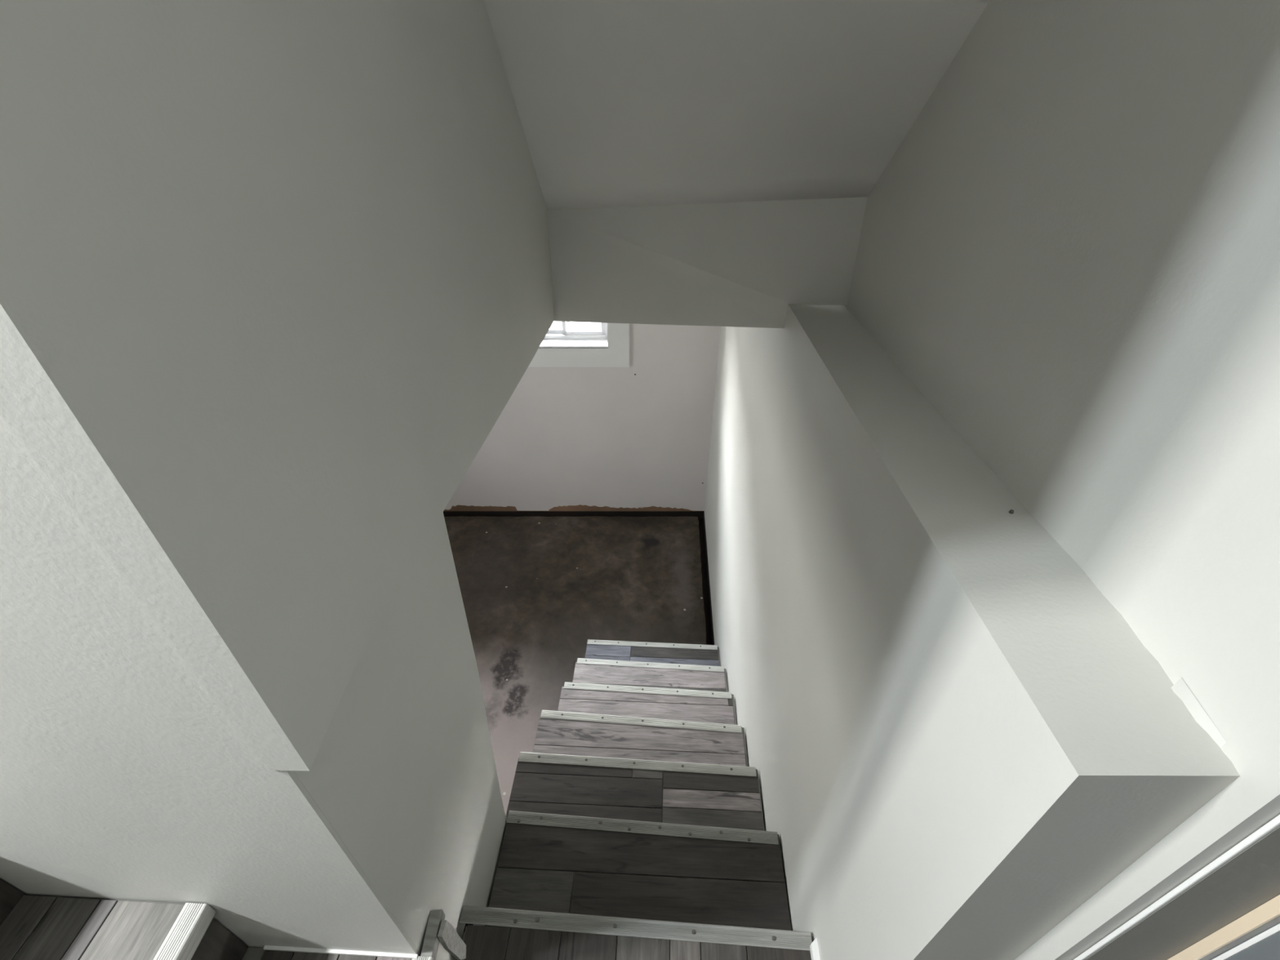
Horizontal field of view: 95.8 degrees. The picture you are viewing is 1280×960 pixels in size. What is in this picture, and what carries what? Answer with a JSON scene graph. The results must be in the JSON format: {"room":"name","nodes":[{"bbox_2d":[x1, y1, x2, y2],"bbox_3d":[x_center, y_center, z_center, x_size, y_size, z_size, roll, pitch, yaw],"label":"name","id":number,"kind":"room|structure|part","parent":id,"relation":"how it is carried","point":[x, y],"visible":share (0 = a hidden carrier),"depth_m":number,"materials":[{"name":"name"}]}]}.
{"room":"basement stairwell","nodes":[
{"label":"basement stairwell","id":0,"kind":"room"},
{"bbox_2d":[0,414,421,955],"bbox_3d":[-1.789,-0.382,0.254,2.826,3.480,0.100,2,36,2],"label":"wall","id":1,"kind":"structure","parent":0,"point":[122,777],"depth_m":0.65,"materials":[{"name":"white paint"}]},
{"bbox_2d":[262,945,418,958],"bbox_3d":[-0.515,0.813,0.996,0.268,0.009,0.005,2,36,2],"label":"baseboard","id":2,"kind":"structure","parent":1,"relation":"attached to","point":[339,952],"depth_m":0.99,"materials":[{"name":"white paint"}]},
{"bbox_2d":[0,0,554,959],"bbox_3d":[-0.377,-0.613,0.978,0.148,3.960,1.674,2,36,2],"label":"wall","id":3,"kind":"structure","parent":0,"point":[275,276],"depth_m":0.59,"materials":[{"name":"white paint"}]},
{"bbox_2d":[437,920,466,959],"bbox_3d":[-0.349,0.868,1.084,0.008,0.202,0.037,2,36,2],"label":"trim","id":4,"kind":"structure","parent":3,"relation":"attached to","point":[451,940],"depth_m":1.06,"materials":[{"name":"wood"}]},
{"bbox_2d":[443,511,703,518],"bbox_3d":[-1.165,0.195,4.618,3.480,0.121,0.288,0,36,0],"label":"baseboard","id":5,"kind":"structure","parent":0,"point":[700,514],"depth_m":4.49,"materials":[{"name":"black wood"}]},
{"bbox_2d":[444,515,706,816],"bbox_3d":[-1.224,1.139,3.310,3.246,0.070,2.966,2,36,2],"label":"floor","id":6,"kind":"structure","parent":0,"point":[535,590],"depth_m":3.76,"materials":[{"name":"concrete"}]},
{"bbox_2d":[459,639,812,951],"bbox_3d":[0.009,1.001,2.262,0.787,1.410,1.684,2,36,2],"label":"staircase","id":7,"kind":"structure","parent":6,"relation":"on","point":[635,809],"depth_m":1.73,"materials":[{"name":"wood"}]},
{"bbox_2d":[444,323,720,511],"bbox_3d":[-1.172,-0.725,3.875,3.460,2.238,0.214,0,36,0],"label":"wall","id":8,"kind":"structure","parent":0,"point":[637,437],"depth_m":4.07,"materials":[{"name":"paint"}]},
{"bbox_2d":[528,321,629,367],"bbox_3d":[-0.474,-1.124,3.549,0.812,0.853,0.179,0,36,0],"label":"window","id":9,"kind":"structure","parent":8,"relation":"in","point":[609,346],"depth_m":3.69,"materials":[{"name":"white plastic"}]},
{"bbox_3d":[-0.587,-1.204,3.582,0.274,0.611,0.022,0,36,0],"label":"sash","id":10,"kind":"part","parent":9,"relation":"part of","materials":[{"name":"white plastic"}]},
{"bbox_3d":[-0.474,-0.872,3.696,0.544,0.010,0.112,0,36,0],"label":"sill","id":11,"kind":"part","parent":9,"relation":"part of","materials":[{"name":"white plastic"}]},
{"bbox_3d":[-0.474,-1.190,3.571,0.544,0.665,0.065,0,36,0],"label":"frame","id":12,"kind":"part","parent":9,"relation":"part of","materials":[{"name":"white plastic"}]},
{"bbox_3d":[-0.361,-1.188,3.561,0.274,0.611,0.022,0,36,0],"label":"sash","id":13,"kind":"part","parent":9,"relation":"part of","materials":[{"name":"white plastic"}]},
{"bbox_2d":[462,924,811,959],"bbox_3d":[0.129,1.330,0.711,1.035,0.090,1.221,2,36,2],"label":"floor","id":14,"kind":"structure","parent":0,"point":[482,942],"depth_m":1.16,"materials":[{"name":"grey wood"}]},
{"bbox_2d":[0,879,445,959],"bbox_3d":[-1.112,0.857,0.424,1.468,1.006,1.166,2,36,2],"label":"staircase","id":15,"kind":"structure","parent":14,"relation":"on","point":[33,927],"depth_m":0.87,"materials":[{"name":"grey wood"}]},
{"bbox_2d":[697,518,712,644],"bbox_3d":[-1.254,1.145,3.399,3.520,0.035,3.200,2,36,2],"label":"baseboard","id":16,"kind":"structure","parent":0,"point":[703,556],"depth_m":3.96,"materials":[{"name":"black wood"}]},
{"bbox_2d":[547,196,867,328],"bbox_3d":[0.169,-0.670,1.756,0.931,0.405,0.173,8,37,10],"label":"wall header","id":17,"kind":"structure","parent":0,"point":[739,264],"depth_m":1.69,"materials":[{"name":"white paint"}]},
{"bbox_2d":[484,0,990,209],"bbox_3d":[0.083,-0.876,-0.112,1.089,2.334,3.027,2,36,2],"label":"ceiling","id":18,"kind":"structure","parent":0,"point":[619,103],"depth_m":1.22,"materials":[{"name":"paint"}]},
{"bbox_2d":[702,303,1239,959],"bbox_3d":[0.551,0.273,2.498,0.261,2.476,3.253,2,36,2],"label":"wall","id":19,"kind":"structure","parent":0,"point":[955,740],"depth_m":0.81,"materials":[{"name":"white paint"}]},
{"bbox_2d":[809,937,820,959],"bbox_3d":[0.346,0.988,1.088,0.018,0.022,0.212,2,36,2],"label":"baseboard","id":20,"kind":"structure","parent":19,"relation":"attached to","point":[814,952],"depth_m":1.15,"materials":[{"name":"white paint"}]},
{"bbox_2d":[845,0,1279,959],"bbox_3d":[0.598,-0.699,0.660,0.173,3.440,1.456,2,36,2],"label":"wall","id":21,"kind":"structure","parent":0,"point":[1070,251],"depth_m":0.62,"materials":[{"name":"white paint"}]},
{"bbox_3d":[0.567,-0.787,-1.034,0.160,1.290,1.160,2,36,2],"label":"wall","id":22,"kind":"structure","parent":0,"visible":0},
{"bbox_2d":[1073,814,1279,959],"bbox_3d":[0.580,0.506,0.043,0.155,2.070,0.964,2,36,2],"label":"door frame","id":23,"kind":"structure","parent":22,"relation":"in","point":[1228,909],"depth_m":0.58,"materials":[{"name":"white paint"}]},
{"bbox_3d":[0.619,0.504,0.029,0.045,2.030,0.946,2,36,2],"label":"panel","id":24,"kind":"part","parent":23,"relation":"part of","materials":[{"name":"wood"}]},
{"label":"outside","id":25,"kind":"structure","parent":0,"visible":0},
{"bbox_2d":[550,320,601,329],"bbox_3d":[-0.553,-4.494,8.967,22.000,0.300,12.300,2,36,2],"label":"window","id":26,"kind":"structure","parent":25,"point":[574,325],"depth_m":4.08,"materials":[{"name":"glass"}]},
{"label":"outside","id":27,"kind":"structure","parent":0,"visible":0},
{"bbox_2d":[456,923,473,959],"bbox_3d":[-1.861,1.341,0.781,2.944,0.080,1.340,2,36,2],"label":"ground","id":28,"kind":"structure","parent":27,"point":[466,925],"depth_m":1.24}
]}

